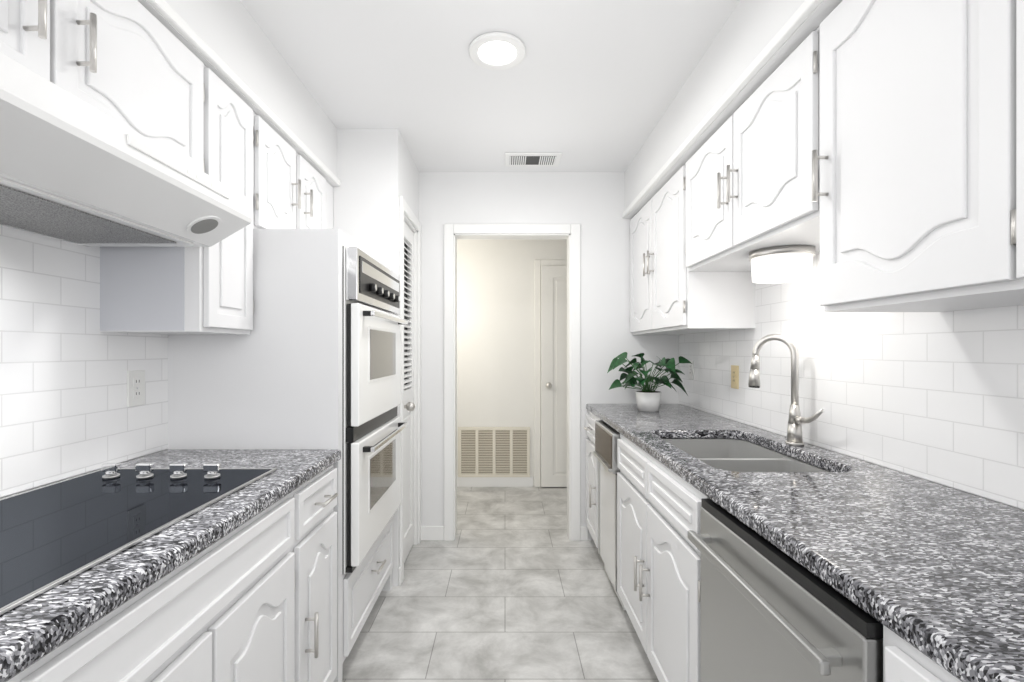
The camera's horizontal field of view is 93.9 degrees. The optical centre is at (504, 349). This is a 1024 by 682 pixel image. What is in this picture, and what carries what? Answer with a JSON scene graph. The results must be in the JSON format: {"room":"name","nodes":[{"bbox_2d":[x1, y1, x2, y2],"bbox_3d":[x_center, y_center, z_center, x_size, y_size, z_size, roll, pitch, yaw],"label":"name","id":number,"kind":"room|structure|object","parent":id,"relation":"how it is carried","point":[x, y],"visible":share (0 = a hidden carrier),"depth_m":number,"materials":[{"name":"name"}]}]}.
{"room":"kitchen","nodes":[
{"label":"kitchen","id":0,"kind":"room"},
{"bbox_2d":[0,449,166,497],"bbox_3d":[-1.270,0.040,0.345,0.100,2.440,5.890,0,0,0],"label":"wall","id":1,"kind":"structure","parent":0,"point":[75,475],"depth_m":1.34,"materials":[{"name":"white tile"}]},
{"bbox_2d":[0,225,167,496],"bbox_3d":[-1.216,-0.068,-0.440,0.008,0.844,4.320,0,0,0],"label":"backsplash","id":2,"kind":"structure","parent":1,"relation":"attached to","point":[66,364],"depth_m":1.31,"materials":[{"name":"tile"}]},
{"bbox_2d":[127,370,144,406],"bbox_3d":[-1.208,0.125,1.567,0.008,0.116,0.072,0,0,0],"label":"electrical outlet","id":3,"kind":"object","parent":2,"relation":"attached to","point":[135,387],"visible":1,"depth_m":1.56,"materials":[{"name":"white plastic"}]},
{"bbox_2d":[0,0,211,176],"bbox_3d":[-1.057,-0.657,0.945,0.322,0.423,0.970,0,0,0],"label":"upper cabinet","id":4,"kind":"object","parent":1,"relation":"attached to","point":[137,66],"depth_m":1.12,"materials":[{"name":"white paint"}]},
{"bbox_2d":[0,52,252,246],"bbox_3d":[-0.973,-0.367,0.936,0.488,0.151,0.912,0,0,0],"label":"range hood","id":5,"kind":"object","parent":4,"relation":"attached to","point":[75,169],"visible":1,"depth_m":0.97,"materials":[{"name":"white metal"}]},
{"bbox_2d":[100,71,259,334],"bbox_3d":[-1.057,-0.462,1.575,0.322,0.814,0.285,0,0,0],"label":"upper cabinet","id":6,"kind":"object","parent":1,"relation":"attached to","point":[144,290],"depth_m":1.45,"materials":[{"name":"white paint"}]},
{"bbox_2d":[260,117,332,228],"bbox_3d":[-1.057,-0.654,2.132,0.322,0.429,0.827,0,0,0],"label":"upper cabinet","id":7,"kind":"object","parent":1,"relation":"attached to","point":[293,195],"depth_m":1.99,"materials":[{"name":"white paint"}]},
{"bbox_2d":[333,129,418,585],"bbox_3d":[-0.895,0.040,2.860,0.650,2.440,0.620,0,0,0],"label":"wall","id":8,"kind":"structure","parent":0,"point":[377,173],"depth_m":2.55,"materials":[{"name":"white paint"}]},
{"bbox_2d":[404,221,414,562],"bbox_3d":[-0.567,0.245,2.865,0.117,2.005,0.444,0,0,0],"label":"door","id":9,"kind":"structure","parent":8,"relation":"in","point":[409,406],"depth_m":2.98,"materials":[{"name":"white paint"}]},
{"bbox_2d":[400,196,420,581],"bbox_3d":[-0.607,0.213,2.872,0.106,2.093,0.583,0,0,0],"label":"door frame","id":10,"kind":"structure","parent":8,"relation":"attached to","point":[409,218],"depth_m":3.09,"materials":[{"name":"white paint"}]},
{"bbox_2d":[240,0,739,171],"bbox_3d":[0.200,-1.220,1.000,4.800,0.080,7.200,0,0,0],"label":"ceiling","id":11,"kind":"structure","parent":0,"point":[589,85],"depth_m":2.02,"materials":[{"name":"white paint"}]},
{"bbox_2d":[138,0,336,186],"bbox_3d":[-1.058,-1.025,-0.025,0.325,0.310,5.150,0,0,0],"label":"soffit","id":12,"kind":"structure","parent":11,"relation":"attached to","point":[232,35],"depth_m":1.74,"materials":[{"name":"white paint"}]},
{"bbox_2d":[147,0,339,185],"bbox_3d":[-0.885,-0.887,-0.026,0.022,0.032,5.148,0,0,0],"label":"trim","id":13,"kind":"structure","parent":12,"relation":"attached to","point":[184,29],"depth_m":1.53,"materials":[{"name":"white paint"}]},
{"bbox_2d":[469,32,525,69],"bbox_3d":[-0.030,-1.172,1.880,0.224,0.016,0.224,0,0,0],"label":"recessed light","id":14,"kind":"object","parent":11,"relation":"in","point":[497,50],"visible":1,"depth_m":1.87,"materials":[{"name":"white paint"}]},
{"bbox_2d":[505,152,561,165],"bbox_3d":[0.170,-1.172,2.950,0.340,0.016,0.200,0,0,0],"label":"ceiling vent","id":15,"kind":"object","parent":11,"relation":"in","point":[532,158],"visible":0.96,"depth_m":2.92,"materials":[{"name":"white metal"}]},
{"bbox_2d":[625,0,842,218],"bbox_3d":[0.977,-1.025,0.285,0.366,0.310,5.770,0,0,0],"label":"soffit","id":16,"kind":"structure","parent":11,"relation":"attached to","point":[748,31],"depth_m":1.79,"materials":[{"name":"white paint"}]},
{"bbox_2d":[622,0,822,217],"bbox_3d":[0.784,-0.887,0.284,0.024,0.032,5.768,0,0,0],"label":"trim","id":17,"kind":"structure","parent":16,"relation":"attached to","point":[807,7],"depth_m":1.59,"materials":[{"name":"white paint"}]},
{"bbox_2d":[343,487,658,681],"bbox_3d":[0.200,1.290,1.000,4.800,0.060,7.200,0,0,0],"label":"floor","id":18,"kind":"structure","parent":0,"point":[510,584],"depth_m":2.31,"materials":[{"name":"tile"}]},
{"bbox_2d":[7,655,46,681],"bbox_3d":[-0.904,0.828,0.368,0.626,0.864,0.435,0,0,0],"label":"base cabinet","id":19,"kind":"object","parent":18,"relation":"on","point":[37,672],"depth_m":0.61,"materials":[{"name":"white paint"}]},
{"bbox_2d":[47,485,302,681],"bbox_3d":[-0.904,0.828,0.973,0.626,0.864,0.775,0,0,0],"label":"base cabinet","id":20,"kind":"object","parent":18,"relation":"on","point":[253,599],"depth_m":0.99,"materials":[{"name":"white paint"}]},
{"bbox_2d":[0,449,340,681],"bbox_3d":[-0.901,0.375,0.934,0.633,0.040,1.568,0,0,0],"label":"countertop","id":21,"kind":"structure","parent":20,"relation":"on","point":[37,628],"depth_m":0.84,"materials":[{"name":"stone"}]},
{"bbox_2d":[0,463,276,614],"bbox_3d":[-0.925,0.332,0.940,0.506,0.045,0.936,0,0,0],"label":"cooktop","id":22,"kind":"object","parent":21,"relation":"in","point":[53,535],"visible":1,"depth_m":1.01,"materials":[{"name":"black glass"}]},
{"bbox_2d":[168,229,393,681],"bbox_3d":[-0.881,0.412,2.133,0.675,1.695,0.826,0,0,0],"label":"tall cabinet","id":23,"kind":"object","parent":18,"relation":"on","point":[273,379],"visible":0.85,"depth_m":1.72,"materials":[{"name":"white paint"}]},
{"bbox_2d":[343,246,407,573],"bbox_3d":[-0.833,0.222,2.133,0.674,1.213,0.730,0,0,0],"label":"wall oven","id":24,"kind":"object","parent":23,"relation":"in","point":[374,426],"visible":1,"depth_m":1.90,"materials":[{"name":"white metal"},{"name":"stainless steel"},{"name":"dark glass"}]},
{"bbox_2d":[303,465,337,681],"bbox_3d":[-0.904,0.828,1.530,0.626,0.864,0.340,0,0,0],"label":"base cabinet","id":25,"kind":"object","parent":18,"relation":"on","point":[320,494],"depth_m":1.53,"materials":[{"name":"white paint"}]},
{"bbox_2d":[583,411,600,547],"bbox_3d":[0.826,0.828,2.956,0.665,0.864,0.422,0,0,0],"label":"base cabinet","id":26,"kind":"object","parent":18,"relation":"on","point":[591,490],"visible":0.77,"depth_m":2.93,"materials":[{"name":"white paint"}]},
{"bbox_2d":[593,420,625,609],"bbox_3d":[0.825,0.824,2.516,0.650,0.848,0.446,0,0,0],"label":"trash compactor","id":27,"kind":"object","parent":18,"relation":"on","point":[607,436],"visible":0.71,"depth_m":2.46,"materials":[{"name":"white"}]},
{"bbox_2d":[617,434,707,681],"bbox_3d":[0.826,0.828,1.792,0.665,0.864,0.985,0,0,0],"label":"base cabinet","id":28,"kind":"object","parent":18,"relation":"on","point":[659,505],"visible":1,"depth_m":1.65,"materials":[{"name":"white paint"}]},
{"bbox_2d":[586,404,1023,681],"bbox_3d":[0.847,0.375,1.609,0.620,0.040,3.117,0,0,0],"label":"countertop","id":29,"kind":"structure","parent":28,"relation":"on","point":[933,571],"depth_m":0.93,"materials":[{"name":"stone"}]},
{"bbox_2d":[607,352,691,411],"bbox_3d":[0.837,0.183,2.797,0.514,0.342,0.515,0,0,0],"label":"plant","id":30,"kind":"object","parent":29,"relation":"on","point":[648,399],"visible":1,"depth_m":2.74,"materials":[{"name":"green plant"}]},
{"bbox_2d":[663,439,828,471],"bbox_3d":[0.840,0.497,1.760,0.470,0.202,0.780,0,0,0],"label":"sink","id":31,"kind":"object","parent":29,"relation":"in","point":[736,455],"visible":0.1,"depth_m":1.92,"materials":[{"name":"silver metal"}]},
{"bbox_2d":[748,334,823,445],"bbox_3d":[1.042,0.146,1.768,0.146,0.417,0.312,0,0,0],"label":"faucet","id":32,"kind":"object","parent":29,"relation":"on","point":[796,420],"visible":1,"depth_m":1.78,"materials":[{"name":"silver metal"}]},
{"bbox_2d":[688,498,882,681],"bbox_3d":[0.816,0.829,0.999,0.668,0.853,0.593,0,0,0],"label":"dishwasher","id":33,"kind":"object","parent":18,"relation":"on","point":[769,612],"visible":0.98,"depth_m":0.95,"materials":[{"name":"silver metal"}]},
{"bbox_2d":[883,625,961,681],"bbox_3d":[0.845,0.828,0.372,0.627,0.864,0.645,0,0,0],"label":"base cabinet","id":34,"kind":"object","parent":18,"relation":"on","point":[904,660],"visible":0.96,"depth_m":0.64,"materials":[{"name":"white paint"}]},
{"bbox_2d":[457,239,566,486],"bbox_3d":[0.300,0.040,4.460,3.800,2.440,0.100,0,0,0],"label":"wall","id":35,"kind":"structure","parent":0,"point":[495,332],"depth_m":4.41,"materials":[{"name":"white paint"}]},
{"bbox_2d":[458,427,529,476],"bbox_3d":[-0.100,0.940,4.400,0.660,0.460,0.016,0,0,0],"label":"air vent","id":36,"kind":"object","parent":35,"relation":"in","point":[493,451],"visible":1,"depth_m":4.40,"materials":[{"name":"brown"}]},
{"bbox_2d":[534,260,566,486],"bbox_3d":[0.710,0.215,4.399,0.880,2.090,0.018,0,0,0],"label":"door frame","id":37,"kind":"structure","parent":35,"relation":"attached to","point":[538,264],"depth_m":4.39,"materials":[{"name":"white paint"}]},
{"bbox_2d":[541,266,566,486],"bbox_3d":[0.710,0.240,4.340,0.760,2.015,0.098,0,0,0],"label":"hall door","id":38,"kind":"structure","parent":35,"relation":"in","point":[553,376],"depth_m":4.35,"materials":[{"name":"white paint"}]},
{"bbox_2d":[419,172,678,539],"bbox_3d":[-0.030,0.040,3.230,2.580,2.440,0.120,0,0,0],"label":"wall","id":39,"kind":"structure","parent":0,"point":[592,204],"depth_m":3.17,"materials":[{"name":"white paint"}]},
{"bbox_2d":[398,476,587,585],"bbox_3d":[-0.425,1.212,3.481,1.950,0.095,1.858,0,0,0],"label":"baseboard","id":40,"kind":"structure","parent":39,"relation":"attached to","point":[432,533],"depth_m":4.40,"materials":[{"name":"white paint"}]},
{"bbox_2d":[444,224,579,540],"bbox_3d":[0.048,0.213,3.230,0.901,2.093,0.156,0,0,0],"label":"trim","id":41,"kind":"structure","parent":39,"relation":"attached to","point":[453,233],"depth_m":3.15,"materials":[{"name":"white paint"}]},
{"bbox_2d":[681,404,1023,509],"bbox_3d":[1.210,0.040,0.345,0.100,2.440,5.890,0,0,0],"label":"wall","id":42,"kind":"structure","parent":0,"point":[885,467],"depth_m":1.41,"materials":[{"name":"white paint"}]},
{"bbox_2d":[630,171,754,334],"bbox_3d":[0.991,-0.484,2.684,0.334,0.768,0.967,0,0,0],"label":"upper cabinet","id":43,"kind":"object","parent":42,"relation":"attached to","point":[662,302],"depth_m":2.40,"materials":[{"name":"white paint"}]},
{"bbox_2d":[678,39,805,275],"bbox_3d":[0.991,-0.614,1.732,0.334,0.508,0.930,0,0,0],"label":"upper cabinet","id":44,"kind":"object","parent":42,"relation":"attached to","point":[743,192],"depth_m":1.62,"materials":[{"name":"white paint"}]},
{"bbox_2d":[749,245,814,283],"bbox_3d":[1.005,-0.307,1.740,0.210,0.104,0.210,0,0,0],"label":"under-cabinet light","id":45,"kind":"object","parent":44,"relation":"attached to","point":[784,264],"visible":1,"depth_m":1.66,"materials":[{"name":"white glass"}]},
{"bbox_2d":[679,252,1023,508],"bbox_3d":[1.156,-0.023,0.284,0.008,0.754,5.768,0,0,0],"label":"backsplash","id":46,"kind":"structure","parent":42,"relation":"attached to","point":[937,397],"depth_m":1.44,"materials":[{"name":"tile"}]},
{"bbox_2d":[689,360,693,379],"bbox_3d":[1.148,0.123,2.950,0.008,0.116,0.072,0,0,0],"label":"electrical outlet","id":47,"kind":"object","parent":46,"relation":"attached to","point":[691,371],"visible":0.98,"depth_m":2.93,"materials":[{"name":"white plastic"}]},
{"bbox_2d":[731,365,738,388],"bbox_3d":[1.148,0.135,2.390,0.008,0.116,0.072,0,0,0],"label":"electrical outlet","id":48,"kind":"object","parent":46,"relation":"attached to","point":[734,376],"visible":1,"depth_m":2.38,"materials":[{"name":"beige plastic"}]},
{"bbox_2d":[806,0,1023,311],"bbox_3d":[0.991,-0.484,1.021,0.334,0.768,0.488,0,0,0],"label":"upper cabinet","id":49,"kind":"object","parent":42,"relation":"attached to","point":[871,152],"depth_m":1.00,"materials":[{"name":"white paint"}]},
{"bbox_2d":[994,0,1023,299],"bbox_3d":[0.991,-0.484,0.539,0.334,0.768,0.477,0,0,0],"label":"upper cabinet","id":50,"kind":"object","parent":42,"relation":"attached to","point":[1008,14],"depth_m":0.78,"materials":[{"name":"white paint"}]}
]}

